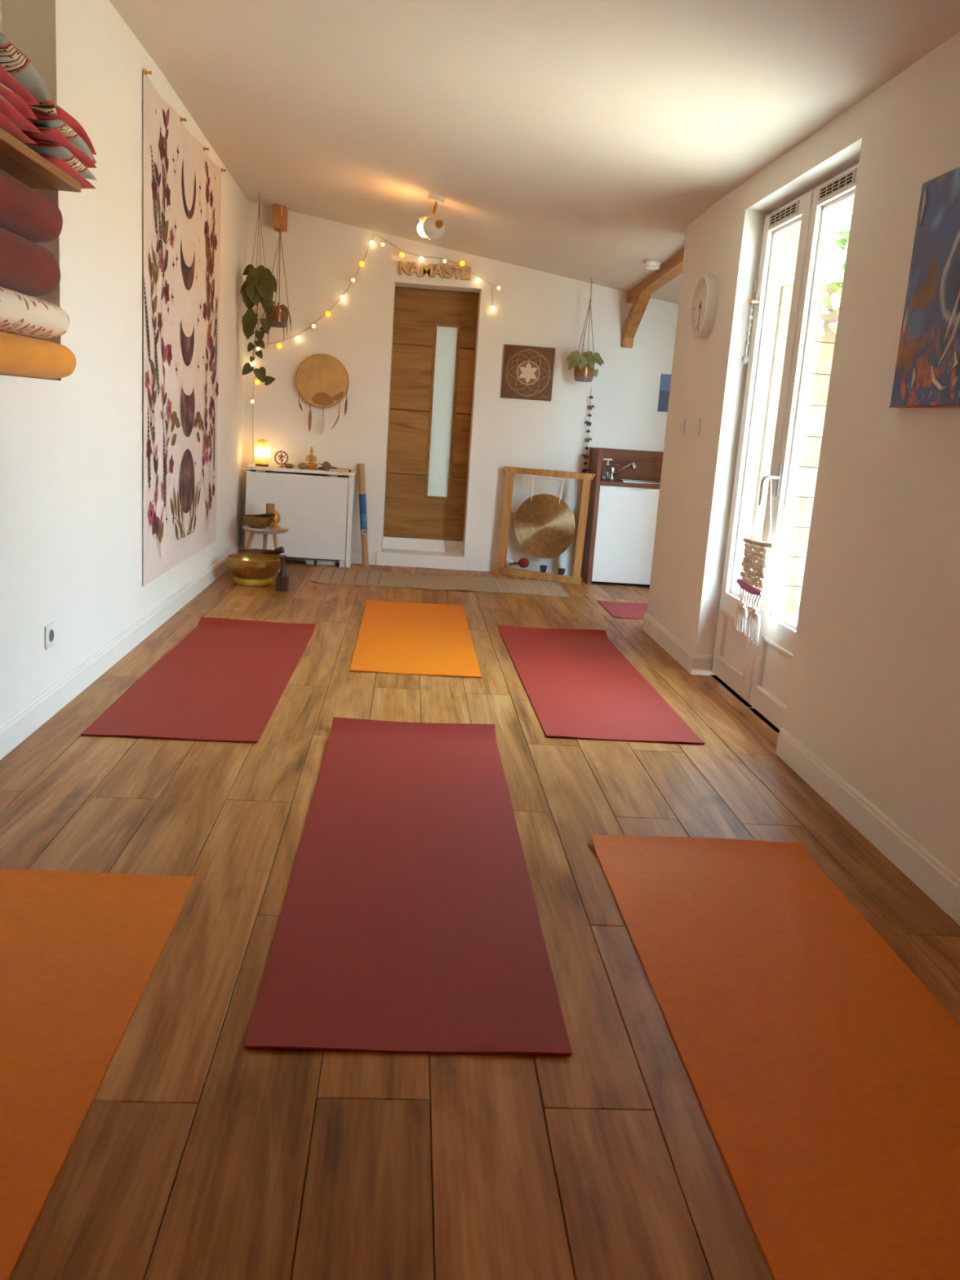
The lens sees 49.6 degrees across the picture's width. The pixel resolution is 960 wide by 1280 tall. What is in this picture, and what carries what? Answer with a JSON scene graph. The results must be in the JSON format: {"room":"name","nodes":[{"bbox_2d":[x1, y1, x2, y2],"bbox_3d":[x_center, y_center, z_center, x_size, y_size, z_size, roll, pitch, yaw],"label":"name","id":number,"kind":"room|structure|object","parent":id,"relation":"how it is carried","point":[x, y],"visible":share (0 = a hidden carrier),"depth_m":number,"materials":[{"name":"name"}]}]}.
{"room":"exercise studio","nodes":[
{"label":"exercise studio","id":0,"kind":"room"},
{"bbox_2d":[0,0,248,724],"bbox_3d":[-1.635,-0.950,3.194,0.328,2.890,10.040,3,12,-4],"label":"wall","id":1,"kind":"structure","parent":0,"point":[72,446],"depth_m":4.10,"materials":[{"name":"paint"}]},
{"bbox_2d":[0,331,75,378],"bbox_3d":[-1.506,-0.855,3.049,0.240,0.132,1.400,3,12,-4],"label":"bolster","id":2,"kind":"object","parent":1,"relation":"on","point":[21,356],"visible":0.99,"depth_m":3.31,"materials":[{"name":"fabric"}]},
{"bbox_2d":[0,286,69,338],"bbox_3d":[-1.519,-1.042,3.285,0.238,0.132,0.760,3,12,-4],"label":"bolster","id":3,"kind":"object","parent":2,"relation":"on","point":[20,313],"visible":0.98,"depth_m":3.28,"materials":[{"name":"fabric"}]},
{"bbox_2d":[0,226,60,296],"bbox_3d":[-1.502,-1.159,3.101,0.238,0.174,0.930,3,12,-4],"label":"bolster","id":4,"kind":"object","parent":3,"relation":"on","point":[27,267],"visible":0.95,"depth_m":3.24,"materials":[{"name":"red fabric"}]},
{"bbox_2d":[0,168,62,243],"bbox_3d":[-1.487,-1.320,3.052,0.238,0.160,1.000,3,12,-4],"label":"bolster","id":5,"kind":"object","parent":4,"relation":"on","point":[25,212],"visible":0.88,"depth_m":3.22,"materials":[{"name":"red fabric"}]},
{"bbox_2d":[0,127,80,192],"bbox_3d":[-1.437,-1.331,2.499,0.270,0.030,2.180,3,12,-4],"label":"niche shelf","id":6,"kind":"object","parent":1,"relation":"attached to","point":[17,159],"visible":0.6,"depth_m":3.26,"materials":[{"name":"brown wood"}]},
{"bbox_2d":[0,111,36,143],"bbox_3d":[-1.449,-1.461,2.896,0.293,0.060,0.426,3,12,-4],"label":"floor cushion","id":7,"kind":"object","parent":6,"relation":"on","point":[6,124],"visible":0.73,"depth_m":2.97,"materials":[{"name":"fabric"}]},
{"bbox_2d":[0,94,41,133],"bbox_3d":[-1.444,-1.500,2.898,0.293,0.059,0.426,3,12,-4],"label":"floor cushion","id":8,"kind":"object","parent":7,"relation":"on","point":[6,108],"visible":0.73,"depth_m":2.98,"materials":[{"name":"fabric"}]},
{"bbox_2d":[0,82,37,119],"bbox_3d":[-1.444,-1.540,2.879,0.289,0.060,0.423,3,12,-4],"label":"floor cushion","id":9,"kind":"object","parent":8,"relation":"on","point":[16,101],"visible":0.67,"depth_m":2.99,"materials":[{"name":"fabric"}]},
{"bbox_2d":[0,64,39,105],"bbox_3d":[-1.442,-1.582,2.885,0.285,0.065,0.420,3,12,-4],"label":"floor cushion","id":10,"kind":"object","parent":9,"relation":"on","point":[6,79],"visible":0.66,"depth_m":2.98,"materials":[{"name":"fabric"}]},
{"bbox_2d":[0,31,57,115],"bbox_3d":[-1.448,-1.668,3.016,0.294,0.134,0.439,3,12,-4],"label":"floor cushion","id":11,"kind":"object","parent":10,"relation":"on","point":[12,60],"visible":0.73,"depth_m":3.06,"materials":[{"name":"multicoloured fabric"}]},
{"bbox_2d":[35,151,95,188],"bbox_3d":[-1.492,-1.584,3.471,0.285,0.059,0.430,3,12,-4],"label":"floor cushion","id":12,"kind":"object","parent":6,"relation":"on","point":[60,163],"visible":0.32,"depth_m":3.45,"materials":[{"name":"fabric"}]},
{"bbox_2d":[22,141,97,180],"bbox_3d":[-1.485,-1.622,3.479,0.298,0.063,0.438,3,12,-4],"label":"floor cushion","id":13,"kind":"object","parent":12,"relation":"on","point":[58,150],"visible":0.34,"depth_m":3.40,"materials":[{"name":"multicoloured fabric"}]},
{"bbox_2d":[21,126,97,168],"bbox_3d":[-1.484,-1.651,3.442,0.298,0.070,0.438,3,12,-4],"label":"floor cushion","id":14,"kind":"object","parent":13,"relation":"on","point":[48,134],"visible":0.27,"depth_m":3.37,"materials":[{"name":"fabric"}]},
{"bbox_2d":[26,113,96,163],"bbox_3d":[-1.480,-1.685,3.450,0.294,0.080,0.436,3,12,-4],"label":"floor cushion","id":15,"kind":"object","parent":14,"relation":"on","point":[65,129],"visible":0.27,"depth_m":3.40,"materials":[{"name":"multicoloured fabric"}]},
{"bbox_2d":[30,103,96,155],"bbox_3d":[-1.478,-1.716,3.428,0.294,0.097,0.436,3,12,-4],"label":"floor cushion","id":16,"kind":"object","parent":15,"relation":"on","point":[63,115],"visible":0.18,"depth_m":3.44,"materials":[{"name":"fabric"}]},
{"bbox_2d":[44,621,55,649],"bbox_3d":[-1.559,-0.016,3.771,0.010,0.088,0.090,3,12,-4],"label":"wall socket","id":17,"kind":"object","parent":1,"relation":"attached to","point":[50,636],"visible":1,"depth_m":3.76,"materials":[{"name":"white plastic"}]},
{"bbox_2d":[0,543,242,759],"bbox_3d":[-1.551,0.301,3.471,0.014,0.105,9.440,3,12,-4],"label":"baseboard","id":18,"kind":"structure","parent":1,"relation":"attached to","point":[15,730],"depth_m":4.30,"materials":[{"name":"white wood"}]},
{"bbox_2d":[142,69,226,586],"bbox_3d":[-1.612,-1.596,5.770,0.037,2.323,1.932,3,12,-4],"label":"tapestry","id":19,"kind":"object","parent":1,"relation":"attached to","point":[182,184],"visible":1,"depth_m":5.53,"materials":[{"name":"fabric"}]},
{"bbox_2d":[241,200,678,566],"bbox_3d":[-0.255,-1.869,8.129,3.730,2.824,0.400,3,12,-4],"label":"wall","id":20,"kind":"structure","parent":0,"point":[534,308],"depth_m":7.90,"materials":[{"name":"paint"}]},
{"bbox_2d":[249,375,259,427],"bbox_3d":[-1.691,-1.790,7.810,0.063,0.377,0.055,3,12,-4],"label":"string lights","id":21,"kind":"object","parent":20,"relation":"attached to","point":[252,401],"depth_m":7.81,"materials":[{"name":"yellow plastic"}]},
{"bbox_2d":[273,203,287,231],"bbox_3d":[-1.444,-3.054,7.518,0.085,0.166,0.140,3,12,-4],"label":"stub","id":22,"kind":"object","parent":20,"relation":"attached to","point":[280,212],"visible":0.97,"depth_m":7.46,"materials":[{"name":"brown wood"}]},
{"bbox_2d":[262,224,291,341],"bbox_3d":[-1.438,-2.533,7.452,0.206,0.880,0.214,3,12,-4],"label":"hanger","id":23,"kind":"object","parent":22,"relation":"hanging from","point":[278,315],"visible":0.83,"depth_m":7.44,"materials":[{"name":"brown fabric"}]},
{"bbox_2d":[242,544,376,564],"bbox_3d":[-1.334,-0.666,8.108,1.048,0.100,0.014,3,12,-4],"label":"baseboard","id":24,"kind":"structure","parent":20,"relation":"attached to","point":[356,555],"depth_m":8.13,"materials":[{"name":"white wood"}]},
{"bbox_2d":[295,353,348,435],"bbox_3d":[-1.190,-1.848,7.832,0.394,0.595,0.066,3,12,-4],"label":"drum","id":25,"kind":"object","parent":20,"relation":"attached to","point":[322,380],"visible":1,"depth_m":7.79,"materials":[{"name":"beige leather"}]},
{"bbox_2d":[265,233,424,348],"bbox_3d":[-0.998,-2.564,7.687,1.134,0.855,0.055,3,12,-4],"label":"string lights","id":26,"kind":"object","parent":20,"relation":"attached to","point":[327,313],"depth_m":7.68,"materials":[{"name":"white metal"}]},
{"bbox_2d":[376,551,466,570],"bbox_3d":[-0.459,-0.622,8.169,0.710,0.105,0.024,3,12,-4],"label":"trim","id":27,"kind":"structure","parent":20,"relation":"attached to","point":[383,558],"depth_m":8.16,"materials":[{"name":"white paint"}]},
{"bbox_2d":[382,286,479,541],"bbox_3d":[-0.392,-1.798,8.211,0.707,2.001,0.052,3,12,-4],"label":"door","id":28,"kind":"structure","parent":20,"relation":"in","point":[434,334],"depth_m":8.21,"materials":[{"name":"brown wood"}]},
{"bbox_2d":[399,261,471,279],"bbox_3d":[-0.334,-2.742,7.717,0.532,0.093,0.025,3,12,-4],"label":"letter sign","id":29,"kind":"object","parent":20,"relation":"attached to","point":[429,269],"visible":1,"depth_m":7.71,"materials":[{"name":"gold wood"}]},
{"bbox_2d":[437,257,464,266],"bbox_3d":[-0.215,-2.793,7.688,0.195,0.042,0.055,3,12,-4],"label":"string lights","id":30,"kind":"object","parent":20,"relation":"attached to","point":[444,260],"depth_m":7.67,"materials":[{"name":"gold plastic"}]},
{"bbox_2d":[467,269,501,311],"bbox_3d":[0.026,-2.601,7.745,0.251,0.275,0.055,3,12,-4],"label":"string lights","id":31,"kind":"object","parent":20,"relation":"attached to","point":[477,280],"depth_m":7.75,"materials":[{"name":"white glass"}]},
{"bbox_2d":[466,557,573,575],"bbox_3d":[0.342,-0.578,8.236,0.899,0.100,0.014,3,12,-4],"label":"baseboard","id":32,"kind":"structure","parent":20,"relation":"attached to","point":[473,563],"depth_m":8.23,"materials":[{"name":"white wood"}]},
{"bbox_2d":[501,344,555,400],"bbox_3d":[0.366,-2.034,7.915,0.386,0.392,0.025,3,12,-4],"label":"wall art","id":33,"kind":"object","parent":20,"relation":"attached to","point":[527,371],"visible":1,"depth_m":7.91,"materials":[{"name":"brown paint"}]},
{"bbox_2d":[581,387,595,473],"bbox_3d":[0.838,-1.611,8.009,0.065,0.648,0.063,10,13,27],"label":"garland","id":34,"kind":"object","parent":20,"relation":"hanging from","point":[588,423],"visible":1,"depth_m":8.01,"materials":[{"name":"brown metal"}]},
{"bbox_2d":[595,447,663,481],"bbox_3d":[1.184,-1.365,8.116,0.605,0.234,0.016,3,12,-4],"label":"backsplash","id":35,"kind":"structure","parent":20,"relation":"attached to","point":[649,464],"depth_m":8.11,"materials":[{"name":"brown laminate"}]},
{"bbox_2d":[657,373,671,412],"bbox_3d":[1.511,-1.900,8.020,0.253,0.281,0.020,3,12,-4],"label":"picture","id":36,"kind":"object","parent":20,"relation":"attached to","point":[665,380],"visible":0.41,"depth_m":8.01,"materials":[{"name":"paper"}]},
{"bbox_2d":[0,560,959,1279],"bbox_3d":[-0.039,0.490,3.662,3.730,0.140,10.140,3,12,-4],"label":"floor","id":37,"kind":"structure","parent":0,"point":[197,1153],"depth_m":2.05,"materials":[{"name":"brown wood"}]},
{"bbox_2d":[0,868,195,1279],"bbox_3d":[-0.953,0.786,1.589,0.617,0.017,1.986,3,12,-4],"label":"yoga mat","id":38,"kind":"object","parent":37,"relation":"on","point":[80,951],"visible":1,"depth_m":2.04,"materials":[{"name":"orange plastic"}]},
{"bbox_2d":[80,617,315,742],"bbox_3d":[-1.141,0.121,4.618,0.628,0.035,2.001,3,12,-4],"label":"yoga mat","id":39,"kind":"object","parent":37,"relation":"on","point":[224,681],"visible":1,"depth_m":4.34,"materials":[{"name":"red plastic"}]},
{"bbox_2d":[233,576,272,586],"bbox_3d":[-1.511,-0.399,6.921,0.255,0.046,0.255,3,12,-4],"label":"ring","id":40,"kind":"object","parent":37,"relation":"on","point":[237,580],"visible":0.69,"depth_m":6.82,"materials":[{"name":"gold metal"}]},
{"bbox_2d":[225,553,280,579],"bbox_3d":[-1.506,-0.476,6.904,0.364,0.145,0.364,3,12,-4],"label":"bowl","id":41,"kind":"object","parent":40,"relation":"on","point":[242,566],"visible":0.97,"depth_m":6.79,"materials":[{"name":"brown metal"}]},
{"bbox_2d":[237,548,280,556],"bbox_3d":[-1.553,-0.541,7.303,0.296,0.160,0.296,3,12,-4],"label":"bowl","id":42,"kind":"object","parent":37,"relation":"on","point":[259,551],"visible":0.17,"depth_m":7.40,"materials":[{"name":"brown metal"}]},
{"bbox_2d":[263,546,284,555],"bbox_3d":[-1.426,-0.624,7.206,0.142,0.062,0.046,6,12,9],"label":"mallet","id":43,"kind":"object","parent":42,"relation":"on","point":[279,550],"visible":1,"depth_m":7.19,"materials":[{"name":"brown wood"}]},
{"bbox_2d":[242,525,289,573],"bbox_3d":[-1.549,-0.656,7.500,0.344,0.308,0.344,3,12,-4],"label":"stool","id":44,"kind":"object","parent":37,"relation":"on","point":[267,531],"visible":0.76,"depth_m":7.41,"materials":[{"name":"white paint"}]},
{"bbox_2d":[243,514,271,528],"bbox_3d":[-1.590,-0.844,7.434,0.208,0.082,0.208,3,12,-4],"label":"bowl","id":45,"kind":"object","parent":44,"relation":"on","point":[251,520],"visible":0.96,"depth_m":7.36,"materials":[{"name":"brown metal"}]},
{"bbox_2d":[255,512,275,516],"bbox_3d":[-1.528,-0.890,7.391,0.138,0.036,0.026,5,12,3],"label":"mallet","id":46,"kind":"object","parent":45,"relation":"on","point":[273,513],"visible":1,"depth_m":7.38,"materials":[{"name":"brown wood"}]},
{"bbox_2d":[266,503,274,527],"bbox_3d":[-1.525,-0.906,7.548,0.062,0.165,0.061,3,12,-4],"label":"candle cup","id":47,"kind":"object","parent":44,"relation":"on","point":[269,507],"visible":0.5,"depth_m":7.51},
{"bbox_2d":[270,510,280,528],"bbox_3d":[-1.462,-0.861,7.427,0.069,0.134,0.072,11,14,28],"label":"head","id":48,"kind":"object","parent":44,"relation":"on","point":[275,520],"visible":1,"depth_m":7.41},
{"bbox_2d":[275,555,288,591],"bbox_3d":[-1.276,-0.434,6.724,0.074,0.228,0.072,3,12,-4],"label":"standing striker","id":49,"kind":"object","parent":37,"relation":"on","point":[282,579],"visible":1,"depth_m":6.70,"materials":[{"name":"brown wood"}]},
{"bbox_2d":[244,464,356,568],"bbox_3d":[-1.360,-0.940,7.899,0.802,0.716,0.258,3,12,-4],"label":"cabinet","id":50,"kind":"object","parent":37,"relation":"on","point":[316,505],"visible":0.86,"depth_m":7.78,"materials":[{"name":"white paint"}]},
{"bbox_2d":[254,439,270,466],"bbox_3d":[-1.632,-1.405,7.793,0.117,0.200,0.116,3,12,-4],"label":"salt lamp","id":51,"kind":"object","parent":50,"relation":"on","point":[262,449],"visible":1,"depth_m":7.75,"materials":[{"name":"yellow stone"}]},
{"bbox_2d":[273,450,288,467],"bbox_3d":[-1.494,-1.361,7.810,0.114,0.126,0.047,3,12,-4],"label":"statuette","id":52,"kind":"object","parent":50,"relation":"on","point":[281,456],"visible":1,"depth_m":7.81,"materials":[{"name":"brown metal"}]},
{"bbox_2d":[283,463,293,468],"bbox_3d":[-1.432,-1.303,7.775,0.076,0.035,0.051,3,12,-4],"label":"stone","id":53,"kind":"object","parent":50,"relation":"on","point":[286,465],"visible":1,"depth_m":7.76,"materials":[{"name":"grey stone"}]},
{"bbox_2d":[297,462,306,469],"bbox_3d":[-1.330,-1.304,7.782,0.067,0.048,0.051,3,12,-4],"label":"stone","id":54,"kind":"object","parent":50,"relation":"on","point":[302,465],"visible":1,"depth_m":7.77,"materials":[{"name":"grey stone"}]},
{"bbox_2d":[305,446,317,469],"bbox_3d":[-1.269,-1.370,7.821,0.096,0.170,0.073,3,12,-4],"label":"statuette","id":55,"kind":"object","parent":50,"relation":"on","point":[310,465],"visible":1,"depth_m":7.81,"materials":[{"name":"gold metal"}]},
{"bbox_2d":[322,461,331,471],"bbox_3d":[-1.149,-1.302,7.784,0.067,0.068,0.045,3,12,-4],"label":"stone","id":56,"kind":"object","parent":50,"relation":"on","point":[326,466],"visible":1,"depth_m":7.77,"materials":[{"name":"stone"}]},
{"bbox_2d":[336,468,351,472],"bbox_3d":[-1.021,-1.269,7.780,0.105,0.022,0.020,4,12,0],"label":"stick","id":57,"kind":"object","parent":50,"relation":"on","point":[337,469],"visible":1,"depth_m":7.77,"materials":[{"name":"beige wood"}]},
{"bbox_2d":[293,557,335,565],"bbox_3d":[-1.363,-0.622,7.975,0.519,0.064,0.077,5,12,7],"label":"power strip","id":58,"kind":"object","parent":37,"relation":"on","point":[319,562],"visible":0.74,"depth_m":7.94,"materials":[{"name":"white plastic"}]},
{"bbox_2d":[357,463,368,566],"bbox_3d":[-0.897,-0.958,7.983,0.053,0.780,0.192,-5,15,-35],"label":"stick","id":59,"kind":"object","parent":37,"relation":"on","point":[362,502],"visible":1,"depth_m":7.96,"materials":[{"name":"brown wood"}]},
{"bbox_2d":[244,716,572,1055],"bbox_3d":[-0.190,0.540,2.942,0.624,0.040,2.045,3,12,-4],"label":"yoga mat","id":60,"kind":"object","parent":37,"relation":"on","point":[409,922],"visible":1,"depth_m":2.48,"materials":[{"name":"red plastic"}]},
{"bbox_2d":[349,600,481,677],"bbox_3d":[-0.352,-0.037,5.666,0.608,0.015,1.802,3,12,-4],"label":"yoga mat","id":61,"kind":"object","parent":37,"relation":"on","point":[411,638],"visible":1,"depth_m":5.47,"materials":[{"name":"orange plastic"}]},
{"bbox_2d":[308,565,568,596],"bbox_3d":[-0.296,-0.430,7.512,1.803,0.024,0.705,3,12,-4],"label":"woven rug","id":62,"kind":"object","parent":37,"relation":"on","point":[321,575],"visible":1,"depth_m":7.48,"materials":[{"name":"beige fabric"}]},
{"bbox_2d":[493,466,595,584],"bbox_3d":[0.482,-0.877,7.928,0.740,0.831,0.076,9,13,23],"label":"stand","id":63,"kind":"object","parent":37,"relation":"on","point":[575,579],"visible":1,"depth_m":7.91,"materials":[{"name":"brown wood"}]},
{"bbox_2d":[506,559,515,567],"bbox_3d":[0.240,-0.600,8.126,0.077,0.063,0.066,3,12,-4],"label":"mallet","id":64,"kind":"object","parent":63,"relation":"attached to","point":[508,561],"visible":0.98,"depth_m":8.11,"materials":[{"name":"white fabric"}]},
{"bbox_2d":[508,557,528,568],"bbox_3d":[0.303,-0.601,8.074,0.158,0.080,0.084,3,12,-4],"label":"mallet","id":65,"kind":"object","parent":63,"relation":"on","point":[523,562],"visible":1,"depth_m":8.05,"materials":[{"name":"red fabric"}]},
{"bbox_2d":[539,564,546,572],"bbox_3d":[0.487,-0.547,7.992,0.054,0.050,0.053,3,12,-4],"label":"cup","id":66,"kind":"object","parent":63,"relation":"on","point":[543,568],"visible":1,"depth_m":7.97,"materials":[{"name":"blue ceramic"}]},
{"bbox_2d":[514,475,575,558],"bbox_3d":[0.494,-0.927,7.924,0.496,0.616,0.047,9,13,23],"label":"gong","id":67,"kind":"object","parent":63,"relation":"hanging from","point":[544,525],"visible":1,"depth_m":7.92,"materials":[{"name":"brown metal"}]},
{"bbox_2d":[558,568,564,574],"bbox_3d":[0.623,-0.522,7.933,0.054,0.045,0.053,3,12,-4],"label":"cup","id":68,"kind":"object","parent":63,"relation":"on","point":[561,571],"visible":1,"depth_m":7.91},
{"bbox_2d":[580,447,603,584],"bbox_3d":[0.851,-0.961,7.994,0.032,1.016,0.383,3,12,-4],"label":"panel","id":69,"kind":"object","parent":37,"relation":"on","point":[596,454],"visible":0.88,"depth_m":7.88,"materials":[{"name":"brown laminate"}]},
{"bbox_2d":[499,625,704,744],"bbox_3d":[0.489,0.159,4.970,0.635,0.035,2.016,3,12,-4],"label":"yoga mat","id":70,"kind":"object","parent":37,"relation":"on","point":[577,683],"visible":1,"depth_m":4.71,"materials":[{"name":"red plastic"}]},
{"bbox_2d":[597,600,648,619],"bbox_3d":[1.163,-0.188,6.886,0.674,0.009,0.600,3,12,-4],"label":"yoga mat","id":71,"kind":"object","parent":37,"relation":"on","point":[633,611],"visible":0.41,"depth_m":6.89,"materials":[{"name":"plastic"}]},
{"bbox_2d":[591,484,659,586],"bbox_3d":[1.162,-0.811,8.034,0.604,0.750,0.373,3,12,-4],"label":"base cabinet","id":72,"kind":"object","parent":37,"relation":"on","point":[626,517],"visible":0.73,"depth_m":7.86,"materials":[{"name":"white laminate"}]},
{"bbox_2d":[600,478,660,488],"bbox_3d":[1.188,-1.199,7.957,0.605,0.038,0.364,3,12,-4],"label":"countertop","id":73,"kind":"structure","parent":72,"relation":"on","point":[620,482],"depth_m":7.79,"materials":[{"name":"brown laminate"}]},
{"bbox_2d":[602,458,612,480],"bbox_3d":[0.970,-1.299,7.912,0.064,0.162,0.064,15,16,42],"label":"soap dispenser","id":74,"kind":"object","parent":73,"relation":"on","point":[606,473],"visible":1,"depth_m":7.89,"materials":[{"name":"clear glass"}]},
{"bbox_2d":[609,462,636,479],"bbox_3d":[1.091,-1.292,7.955,0.222,0.148,0.056,9,13,22],"label":"tap","id":75,"kind":"object","parent":73,"relation":"on","point":[633,465],"visible":0.83,"depth_m":7.95,"materials":[{"name":"silver metal"}]},
{"bbox_2d":[591,835,959,1279],"bbox_3d":[0.696,0.798,2.045,0.625,0.027,2.003,3,12,-4],"label":"yoga mat","id":76,"kind":"object","parent":37,"relation":"on","point":[824,1073],"visible":1,"depth_m":2.04,"materials":[{"name":"orange plastic"}]},
{"bbox_2d":[109,0,959,304],"bbox_3d":[0.133,-1.997,3.133,3.730,0.765,10.140,3,12,-4],"label":"ceiling","id":77,"kind":"structure","parent":0,"point":[583,140],"depth_m":4.34,"materials":[{"name":"paint"}]},
{"bbox_2d":[240,192,276,385],"bbox_3d":[-1.546,-2.446,7.257,0.223,1.292,0.201,13,15,37],"label":"pothos","id":78,"kind":"object","parent":77,"relation":"hanging from","point":[260,285],"visible":1,"depth_m":7.26,"materials":[{"name":"plant"}]},
{"bbox_2d":[417,193,444,239],"bbox_3d":[-0.288,-2.543,6.260,0.137,0.264,0.256,-1,13,-22],"label":"ceiling spotlight","id":79,"kind":"object","parent":77,"relation":"attached to","point":[433,228],"visible":1,"depth_m":6.20,"materials":[{"name":"white metal"}]},
{"bbox_2d":[565,278,604,382],"bbox_3d":[0.789,-2.285,7.660,0.235,0.738,0.206,-8,17,-44],"label":"pothos","id":80,"kind":"object","parent":77,"relation":"hanging from","point":[584,371],"visible":1,"depth_m":7.69,"materials":[{"name":"plant"}]},
{"bbox_2d":[573,363,594,382],"bbox_3d":[0.778,-1.998,7.768,0.153,0.128,0.153,3,12,-4],"label":"pot","id":81,"kind":"object","parent":80,"relation":"attached to","point":[583,372],"depth_m":7.71,"materials":[{"name":"orange ceramic"}]},
{"bbox_2d":[621,248,684,347],"bbox_3d":[1.208,-2.254,6.869,0.100,0.495,2.080,3,12,-4],"label":"roof beam","id":82,"kind":"structure","parent":77,"relation":"attached to","point":[640,295],"depth_m":7.37,"materials":[{"name":"brown wood"}]},
{"bbox_2d":[644,260,661,270],"bbox_3d":[1.121,-2.428,6.744,0.112,0.048,0.111,3,12,-4],"label":"smoke detector","id":83,"kind":"object","parent":77,"relation":"attached to","point":[650,264],"visible":1,"depth_m":6.71,"materials":[{"name":"white plastic"}]},
{"bbox_2d":[749,286,780,534],"bbox_3d":[1.504,-1.100,6.011,0.468,2.438,0.100,3,12,-4],"label":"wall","id":84,"kind":"structure","parent":0,"point":[780,286],"depth_m":5.94,"materials":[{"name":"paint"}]},
{"bbox_2d":[748,288,779,537],"bbox_3d":[1.445,-1.035,6.018,0.328,1.940,0.045,3,12,-4],"label":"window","id":85,"kind":"structure","parent":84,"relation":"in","point":[779,288],"depth_m":5.95,"materials":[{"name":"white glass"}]},
{"bbox_2d":[647,31,959,876],"bbox_3d":[1.411,-0.342,2.299,0.200,2.485,7.650,3,12,-4],"label":"wall","id":86,"kind":"structure","parent":0,"point":[873,693],"depth_m":3.39,"materials":[{"name":"paint"}]},
{"bbox_2d":[642,612,711,675],"bbox_3d":[1.175,0.011,5.723,0.314,0.105,1.118,3,12,-4],"label":"baseboard","id":87,"kind":"structure","parent":86,"relation":"attached to","point":[694,664],"depth_m":5.45,"materials":[{"name":"white wood"}]},
{"bbox_2d":[678,418,684,434],"bbox_3d":[1.092,-1.158,5.638,0.015,0.084,0.084,3,12,-4],"label":"light switch","id":88,"kind":"object","parent":86,"relation":"attached to","point":[682,423],"visible":1,"depth_m":5.61,"materials":[{"name":"white plastic"}]},
{"bbox_2d":[693,418,700,435],"bbox_3d":[1.112,-1.092,5.336,0.015,0.084,0.084,3,12,-4],"label":"light switch","id":89,"kind":"object","parent":86,"relation":"attached to","point":[697,421],"visible":1,"depth_m":5.31,"materials":[{"name":"white plastic"}]},
{"bbox_2d":[689,275,718,338],"bbox_3d":[1.128,-1.679,5.240,0.058,0.304,0.304,3,12,-4],"label":"wall clock","id":90,"kind":"object","parent":86,"relation":"attached to","point":[704,307],"visible":1,"depth_m":5.19,"materials":[{"name":"white plastic"}]},
{"bbox_2d":[711,162,858,729],"bbox_3d":[1.268,-0.758,4.357,0.163,2.185,1.260,3,12,-4],"label":"door","id":91,"kind":"structure","parent":86,"relation":"in","point":[760,674],"depth_m":4.41,"materials":[{"name":"white paint"}]},
{"bbox_2d":[742,300,759,363],"bbox_3d":[1.245,-1.417,4.799,0.045,0.285,0.047,3,12,-4],"label":"catcher","id":92,"kind":"object","parent":91,"relation":"hanging from","point":[745,359],"visible":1,"depth_m":4.79,"materials":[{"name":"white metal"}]},
{"bbox_2d":[733,479,777,645],"bbox_3d":[1.171,-0.338,4.396,0.070,0.688,0.312,3,12,-4],"label":"macrame hanging","id":93,"kind":"object","parent":91,"relation":"hanging from","point":[755,557],"visible":1,"depth_m":4.39,"materials":[{"name":"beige fabric"}]},
{"bbox_2d":[768,200,799,227],"bbox_3d":[1.309,-1.834,4.480,0.008,0.052,0.350,3,12,-4],"label":"vent grille","id":94,"kind":"object","parent":91,"relation":"attached to","point":[788,213],"depth_m":4.46,"materials":[{"name":"white plastic"}]},
{"bbox_2d":[817,168,857,202],"bbox_3d":[1.345,-1.713,3.919,0.008,0.052,0.340,3,12,-4],"label":"vent grille","id":95,"kind":"object","parent":91,"relation":"attached to","point":[843,184],"depth_m":3.91,"materials":[{"name":"white plastic"}]},
{"bbox_2d":[775,727,959,925],"bbox_3d":[1.298,0.913,1.515,0.014,0.105,5.005,3,12,-4],"label":"baseboard","id":96,"kind":"structure","parent":86,"relation":"attached to","point":[937,881],"depth_m":3.10,"materials":[{"name":"white wood"}]},
{"bbox_2d":[888,166,959,408],"bbox_3d":[1.293,-0.923,2.670,0.037,0.632,0.816,3,12,-4],"label":"abstract painting","id":97,"kind":"object","parent":86,"relation":"attached to","point":[927,371],"visible":1,"depth_m":2.90},
{"label":"outside","id":98,"kind":"structure","parent":0,"visible":0},
{"bbox_2d":[780,613,798,623],"bbox_3d":[7.284,0.361,6.702,12.438,0.100,28.000,3,12,-4],"label":"terrace","id":99,"kind":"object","parent":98,"point":[793,617],"depth_m":7.25,"materials":[{"name":"stone"}]},
{"bbox_2d":[748,223,800,587],"bbox_3d":[1.520,-1.139,5.928,0.448,2.370,0.043,3,12,-4],"label":"window pane","id":100,"kind":"object","parent":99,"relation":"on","point":[792,235],"visible":0.15,"depth_m":5.83,"materials":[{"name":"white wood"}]},
{"bbox_2d":[778,276,838,615],"bbox_3d":[3.732,-1.206,7.208,4.000,2.270,0.100,3,12,-4],"label":"fence","id":101,"kind":"object","parent":99,"relation":"on","point":[823,346],"visible":0.02,"depth_m":7.06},
{"bbox_2d":[815,200,853,336],"bbox_3d":[2.532,-1.543,6.649,1.095,2.999,0.521,3,12,-4],"label":"climbing shrub","id":102,"kind":"object","parent":99,"relation":"on","point":[839,229],"visible":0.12,"depth_m":6.42,"materials":[{"name":"green plant"}]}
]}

